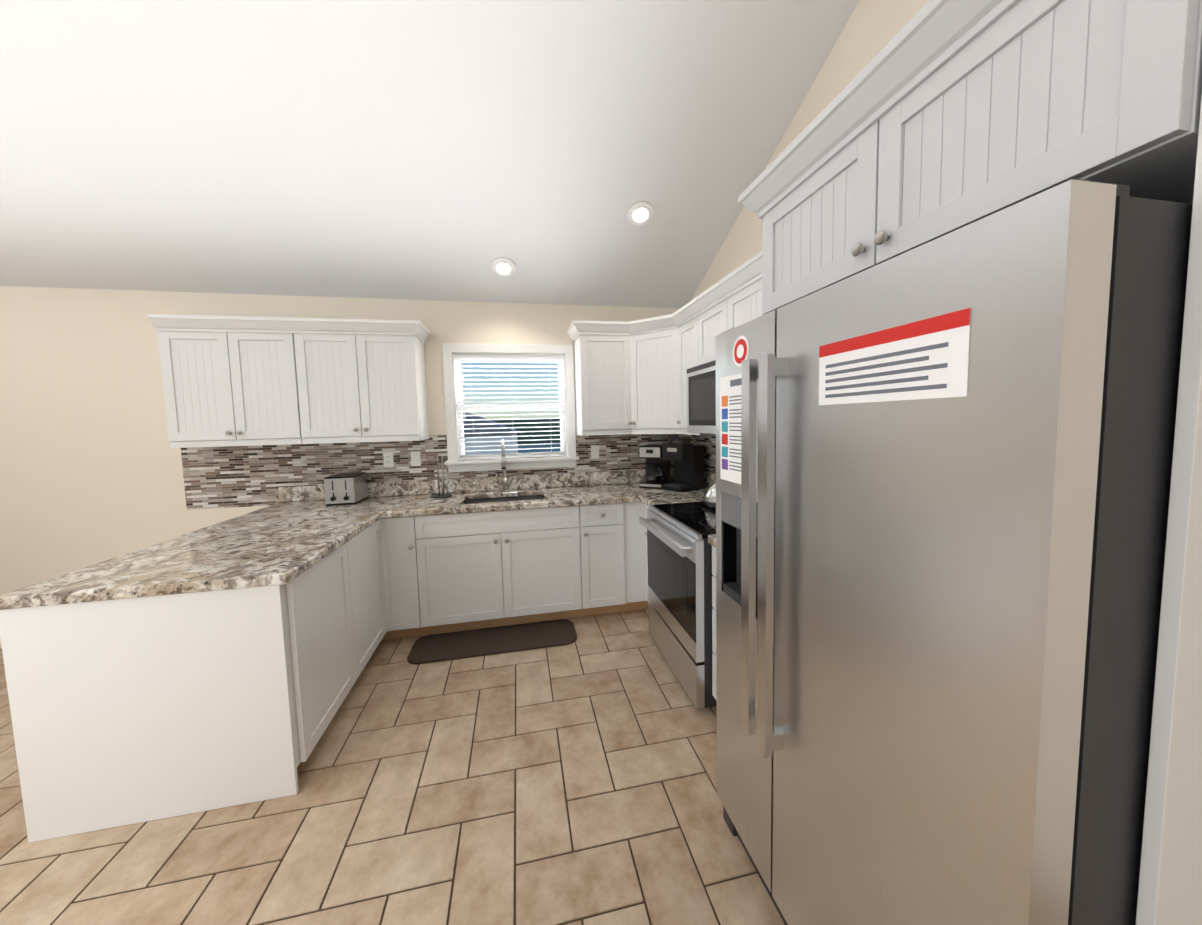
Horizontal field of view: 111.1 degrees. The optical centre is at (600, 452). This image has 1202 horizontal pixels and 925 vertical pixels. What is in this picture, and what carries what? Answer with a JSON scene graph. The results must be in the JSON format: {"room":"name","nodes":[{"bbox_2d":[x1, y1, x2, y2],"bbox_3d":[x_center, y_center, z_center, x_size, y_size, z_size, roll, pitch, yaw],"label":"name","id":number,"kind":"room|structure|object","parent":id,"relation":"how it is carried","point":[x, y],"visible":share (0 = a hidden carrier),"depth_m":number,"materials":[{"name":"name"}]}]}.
{"room":"kitchen","nodes":[
{"label":"kitchen","id":0,"kind":"room"},
{"bbox_2d":[0,286,678,648],"bbox_3d":[-2.063,0.049,3.240,6.040,2.450,0.120,-2,4,-11],"label":"wall","id":1,"kind":"structure","parent":0,"point":[90,468],"depth_m":2.88,"materials":[{"name":"beige paint"}]},
{"bbox_2d":[152,314,247,447],"bbox_3d":[-2.637,-0.466,2.853,0.441,0.840,0.332,-2,4,-11],"label":"upper cabinet","id":2,"kind":"object","parent":1,"relation":"attached to","point":[203,385],"depth_m":2.69,"materials":[{"name":"white wood"}]},
{"bbox_2d":[236,316,311,445],"bbox_3d":[-2.289,-0.479,2.924,0.504,0.840,0.332,-2,4,-11],"label":"upper cabinet","id":3,"kind":"object","parent":1,"relation":"attached to","point":[273,362],"depth_m":2.78,"materials":[{"name":"white wood"}]},
{"bbox_2d":[304,318,371,443],"bbox_3d":[-1.915,-0.493,3.000,0.502,0.840,0.332,-2,4,-11],"label":"upper cabinet","id":4,"kind":"object","parent":1,"relation":"attached to","point":[336,350],"depth_m":2.85,"materials":[{"name":"white wood"}]},
{"bbox_2d":[364,320,428,441],"bbox_3d":[-1.569,-0.507,3.070,0.438,0.840,0.332,-2,4,-11],"label":"upper cabinet","id":5,"kind":"object","parent":1,"relation":"attached to","point":[397,388],"depth_m":2.93,"materials":[{"name":"white wood"}]},
{"bbox_2d":[181,434,684,509],"bbox_3d":[-1.118,0.100,3.375,3.900,0.495,0.002,-2,4,-11],"label":"tile backsplash","id":6,"kind":"structure","parent":1,"relation":"attached to","point":[233,476],"depth_m":3.17,"materials":[{"name":"tile"}]},
{"bbox_2d":[383,452,393,466],"bbox_3d":[-1.677,0.059,3.251,0.070,0.116,0.009,-2,4,-11],"label":"outlet","id":7,"kind":"object","parent":6,"relation":"attached to","point":[389,460],"depth_m":3.25,"materials":[{"name":"white plastic"}]},
{"bbox_2d":[410,451,420,465],"bbox_3d":[-1.481,0.052,3.290,0.070,0.116,0.011,-2,4,-11],"label":"outlet","id":8,"kind":"object","parent":6,"relation":"attached to","point":[415,456],"depth_m":3.29,"materials":[{"name":"white plastic"}]},
{"bbox_2d":[591,445,598,458],"bbox_3d":[-0.051,-0.003,3.579,0.070,0.116,0.011,-2,4,-11],"label":"outlet","id":9,"kind":"object","parent":6,"relation":"attached to","point":[594,448],"depth_m":3.58,"materials":[{"name":"white plastic"}]},
{"bbox_2d":[442,343,578,471],"bbox_3d":[-0.744,-0.374,3.449,1.088,1.030,0.178,-2,4,-11],"label":"window","id":10,"kind":"structure","parent":1,"relation":"in","point":[453,431],"depth_m":3.41,"materials":[{"name":"white wood"}]},
{"bbox_2d":[454,354,565,459],"bbox_3d":[-0.744,-0.379,3.445,0.876,0.853,0.053,-2,4,-11],"label":"window blinds","id":11,"kind":"object","parent":10,"relation":"attached to","point":[462,359],"visible":0.98,"depth_m":3.43,"materials":[{"name":"white plastic"}]},
{"bbox_2d":[572,320,623,435],"bbox_3d":[0.034,-0.582,3.376,0.450,0.870,0.366,-2,4,-11],"label":"upper cabinet","id":12,"kind":"object","parent":1,"relation":"attached to","point":[598,345],"depth_m":3.23,"materials":[{"name":"white wood"}]},
{"bbox_2d":[624,312,687,433],"bbox_3d":[0.515,-0.589,3.320,0.666,0.870,0.667,-2,4,-11],"label":"upper cabinet","id":13,"kind":"object","parent":1,"relation":"attached to","point":[649,343],"depth_m":3.17,"materials":[{"name":"white wood"}]},
{"bbox_2d":[0,609,784,924],"bbox_3d":[-1.460,1.504,0.538,6.000,0.080,5.800,-2,4,-11],"label":"floor","id":14,"kind":"structure","parent":0,"point":[574,782],"depth_m":1.52,"materials":[{"name":"brown tile"}]},
{"bbox_2d":[0,545,352,842],"bbox_3d":[-1.707,0.936,1.855,0.881,0.868,0.647,-2,4,-11],"label":"base cabinet","id":15,"kind":"object","parent":14,"relation":"on","point":[128,711],"depth_m":1.55,"materials":[{"name":"white wood"}]},
{"bbox_2d":[0,512,383,609],"bbox_3d":[-1.751,0.465,2.027,0.900,0.044,1.108,-2,4,-11],"label":"countertop","id":16,"kind":"structure","parent":15,"relation":"on","point":[287,539],"depth_m":1.73,"materials":[{"name":"stone"}]},
{"bbox_2d":[344,518,391,685],"bbox_3d":[-1.795,0.900,2.361,0.912,0.868,0.618,-2,4,-11],"label":"base cabinet","id":17,"kind":"object","parent":14,"relation":"on","point":[365,555],"depth_m":2.45,"materials":[{"name":"white wood"}]},
{"bbox_2d":[229,468,715,519],"bbox_3d":[-0.755,0.302,3.125,3.298,0.159,0.660,-2,4,-11],"label":"countertop","id":18,"kind":"structure","parent":17,"relation":"on","point":[415,503],"depth_m":3.16,"materials":[{"name":"stone"}]},
{"bbox_2d":[324,472,367,505],"bbox_3d":[-1.883,0.266,3.046,0.190,0.204,0.289,-2,4,-11],"label":"toaster","id":19,"kind":"object","parent":18,"relation":"on","point":[345,488],"visible":1,"depth_m":2.94,"materials":[{"name":"silver metal"}]},
{"bbox_2d":[431,454,451,497],"bbox_3d":[-1.242,0.177,3.192,0.156,0.332,0.156,-2,4,-11],"label":"stand","id":20,"kind":"object","parent":18,"relation":"on","point":[443,495],"visible":1,"depth_m":3.19,"materials":[{"name":"grey metal"}]},
{"bbox_2d":[496,439,508,491],"bbox_3d":[-0.794,0.109,3.277,0.098,0.434,0.228,-2,4,-11],"label":"faucet","id":21,"kind":"object","parent":18,"relation":"on","point":[503,466],"visible":1,"depth_m":3.34,"materials":[{"name":"silver metal"}]},
{"bbox_2d":[464,495,543,503],"bbox_3d":[-0.731,0.481,3.149,0.640,0.200,0.440,-2,4,-11],"label":"sink basin","id":22,"kind":"object","parent":18,"relation":"in","point":[488,500],"visible":0.08,"depth_m":3.33,"materials":[{"name":"silver metal"}]},
{"bbox_2d":[639,444,669,488],"bbox_3d":[0.457,0.112,3.441,0.207,0.345,0.223,1,5,28],"label":"coffee maker","id":23,"kind":"object","parent":18,"relation":"on","point":[657,473],"visible":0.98,"depth_m":3.37,"materials":[{"name":"black plastic"}]},
{"bbox_2d":[662,437,704,492],"bbox_3d":[0.653,0.082,3.272,0.270,0.421,0.210,-4,5,-36],"label":"brewer","id":24,"kind":"object","parent":18,"relation":"on","point":[688,459],"visible":1,"depth_m":3.22,"materials":[{"name":"black plastic"}]},
{"bbox_2d":[384,516,431,638],"bbox_3d":[-1.373,0.841,3.031,0.288,0.868,0.666,-2,4,-11],"label":"base cabinet","id":25,"kind":"object","parent":14,"relation":"on","point":[406,538],"depth_m":2.76,"materials":[{"name":"white wood"}]},
{"bbox_2d":[424,513,471,633],"bbox_3d":[-1.192,0.832,3.092,0.292,0.868,0.619,-2,4,-11],"label":"base cabinet","id":26,"kind":"object","parent":14,"relation":"on","point":[449,568],"depth_m":2.81,"materials":[{"name":"white wood"}]},
{"bbox_2d":[407,619,576,663],"bbox_3d":[-0.711,1.270,2.793,1.080,0.015,0.340,-2,4,-11],"label":"rug","id":27,"kind":"object","parent":14,"relation":"on","point":[473,643],"visible":0.94,"depth_m":2.76,"materials":[{"name":"brown rubber"}]},
{"bbox_2d":[544,505,591,619],"bbox_3d":[-0.276,0.797,3.277,0.259,0.868,0.619,-2,4,-11],"label":"base cabinet","id":28,"kind":"object","parent":14,"relation":"on","point":[567,530],"depth_m":2.97,"materials":[{"name":"white wood"}]},
{"bbox_2d":[588,502,643,614],"bbox_3d":[0.009,0.786,3.335,0.559,0.868,0.619,-2,4,-11],"label":"base cabinet","id":29,"kind":"object","parent":14,"relation":"on","point":[617,532],"depth_m":3.05,"materials":[{"name":"white wood"}]},
{"bbox_2d":[640,476,715,505],"bbox_3d":[0.635,0.284,2.923,0.653,0.159,0.288,-2,4,-11],"label":"countertop","id":30,"kind":"structure","parent":29,"relation":"on","point":[649,496],"depth_m":3.03,"materials":[{"name":"stone"}]},
{"bbox_2d":[639,501,716,708],"bbox_3d":[0.683,0.671,2.422,0.732,1.199,0.752,-2,4,-11],"label":"range","id":31,"kind":"object","parent":14,"relation":"on","point":[679,553],"visible":0.35,"depth_m":2.19,"materials":[{"name":"grey metal"}]},
{"bbox_2d":[703,481,715,508],"bbox_3d":[0.763,0.216,2.574,0.220,0.251,0.268,-2,4,-11],"label":"kettle","id":32,"kind":"object","parent":31,"relation":"on","point":[709,499],"visible":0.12,"depth_m":2.55,"materials":[{"name":"silver metal"}]},
{"bbox_2d":[712,546,716,700],"bbox_3d":[0.896,0.876,1.836,0.619,0.868,0.499,-2,4,-11],"label":"base cabinet","id":33,"kind":"object","parent":14,"relation":"on","point":[714,690],"depth_m":1.99,"materials":[{"name":"white wood"}]},
{"bbox_2d":[708,534,715,547],"bbox_3d":[0.872,0.362,1.796,0.643,0.159,0.497,-2,4,-11],"label":"countertop","id":34,"kind":"structure","parent":33,"relation":"on","point":[711,538],"depth_m":1.93,"materials":[{"name":"stone"}]},
{"bbox_2d":[715,178,1192,924],"bbox_3d":[0.869,0.489,1.077,0.888,1.746,0.906,-2,4,-11],"label":"fridge","id":35,"kind":"object","parent":14,"relation":"on","point":[943,476],"visible":1,"depth_m":0.64,"materials":[{"name":"grey metal"}]},
{"bbox_2d":[0,0,858,308],"bbox_3d":[-1.530,-2.261,0.216,6.020,2.696,6.061,-2,4,-11],"label":"ceiling","id":36,"kind":"structure","parent":0,"point":[446,150],"depth_m":2.12,"materials":[{"name":"white paint"}]},
{"bbox_2d":[492,258,515,275],"bbox_3d":[-0.705,-1.343,2.987,0.170,0.077,0.160,-2,4,-11],"label":"recessed light","id":37,"kind":"object","parent":36,"relation":"in","point":[503,266],"visible":1,"depth_m":2.97,"materials":[{"name":"white"}]},
{"bbox_2d":[627,201,652,224],"bbox_3d":[0.255,-1.550,2.676,0.170,0.077,0.160,-2,4,-11],"label":"recessed light","id":38,"kind":"object","parent":36,"relation":"in","point":[640,213],"visible":1,"depth_m":2.66,"materials":[{"name":"white plastic"}]},
{"bbox_2d":[692,0,929,299],"bbox_3d":[1.382,-1.069,0.937,0.120,4.858,5.550,-2,4,-11],"label":"wall","id":39,"kind":"structure","parent":0,"point":[872,24],"depth_m":1.93,"materials":[{"name":"beige paint"}]},
{"bbox_2d":[676,312,715,434],"bbox_3d":[0.748,-0.526,2.935,0.366,0.790,0.384,-2,4,-11],"label":"upper cabinet","id":40,"kind":"object","parent":39,"relation":"attached to","point":[686,326],"depth_m":2.96,"materials":[{"name":"white wood"}]},
{"bbox_2d":[685,434,715,474],"bbox_3d":[1.015,0.102,2.667,0.002,0.495,2.179,-2,4,-11],"label":"tile backsplash","id":41,"kind":"structure","parent":39,"relation":"attached to","point":[709,441],"depth_m":3.35,"materials":[{"name":"tile"}]},
{"bbox_2d":[696,292,731,365],"bbox_3d":[0.843,-0.721,2.520,0.331,0.345,0.440,-2,4,-11],"label":"upper cabinet","id":42,"kind":"object","parent":39,"relation":"attached to","point":[714,319],"depth_m":2.52,"materials":[{"name":"white wood"}]},
{"bbox_2d":[687,360,715,433],"bbox_3d":[0.822,-0.320,2.378,0.458,0.422,0.760,-2,4,-11],"label":"microwave","id":43,"kind":"object","parent":42,"relation":"attached to","point":[701,398],"visible":0.12,"depth_m":2.48,"materials":[{"name":"grey metal"}]},
{"bbox_2d":[732,276,755,327],"bbox_3d":[0.908,-0.699,2.204,0.331,0.345,0.440,-2,4,-11],"label":"upper cabinet","id":44,"kind":"object","parent":39,"relation":"attached to","point":[744,295],"depth_m":2.15,"materials":[{"name":"white wood"}]},
{"bbox_2d":[756,40,903,317],"bbox_3d":[0.931,-0.671,1.213,0.681,0.415,0.515,-2,4,-11],"label":"upper cabinet","id":45,"kind":"object","parent":39,"relation":"attached to","point":[829,211],"depth_m":1.06,"materials":[{"name":"white wood"}]},
{"bbox_2d":[896,0,1201,259],"bbox_3d":[1.010,-0.644,0.824,0.681,0.415,0.514,-2,4,-11],"label":"upper cabinet","id":46,"kind":"object","parent":39,"relation":"attached to","point":[934,120],"depth_m":0.66,"materials":[{"name":"white wood"}]},
{"label":"outside","id":47,"kind":"structure","parent":0,"visible":0},
{"bbox_2d":[518,443,560,452],"bbox_3d":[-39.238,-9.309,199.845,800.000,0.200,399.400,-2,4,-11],"label":"ground","id":48,"kind":"structure","parent":47,"point":[538,450],"depth_m":74.73,"materials":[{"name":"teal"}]},
{"bbox_2d":[463,412,560,454],"bbox_3d":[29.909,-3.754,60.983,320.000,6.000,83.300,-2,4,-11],"label":"house","id":49,"kind":"structure","parent":48,"relation":"on","point":[506,434],"depth_m":37.61,"materials":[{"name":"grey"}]}
]}

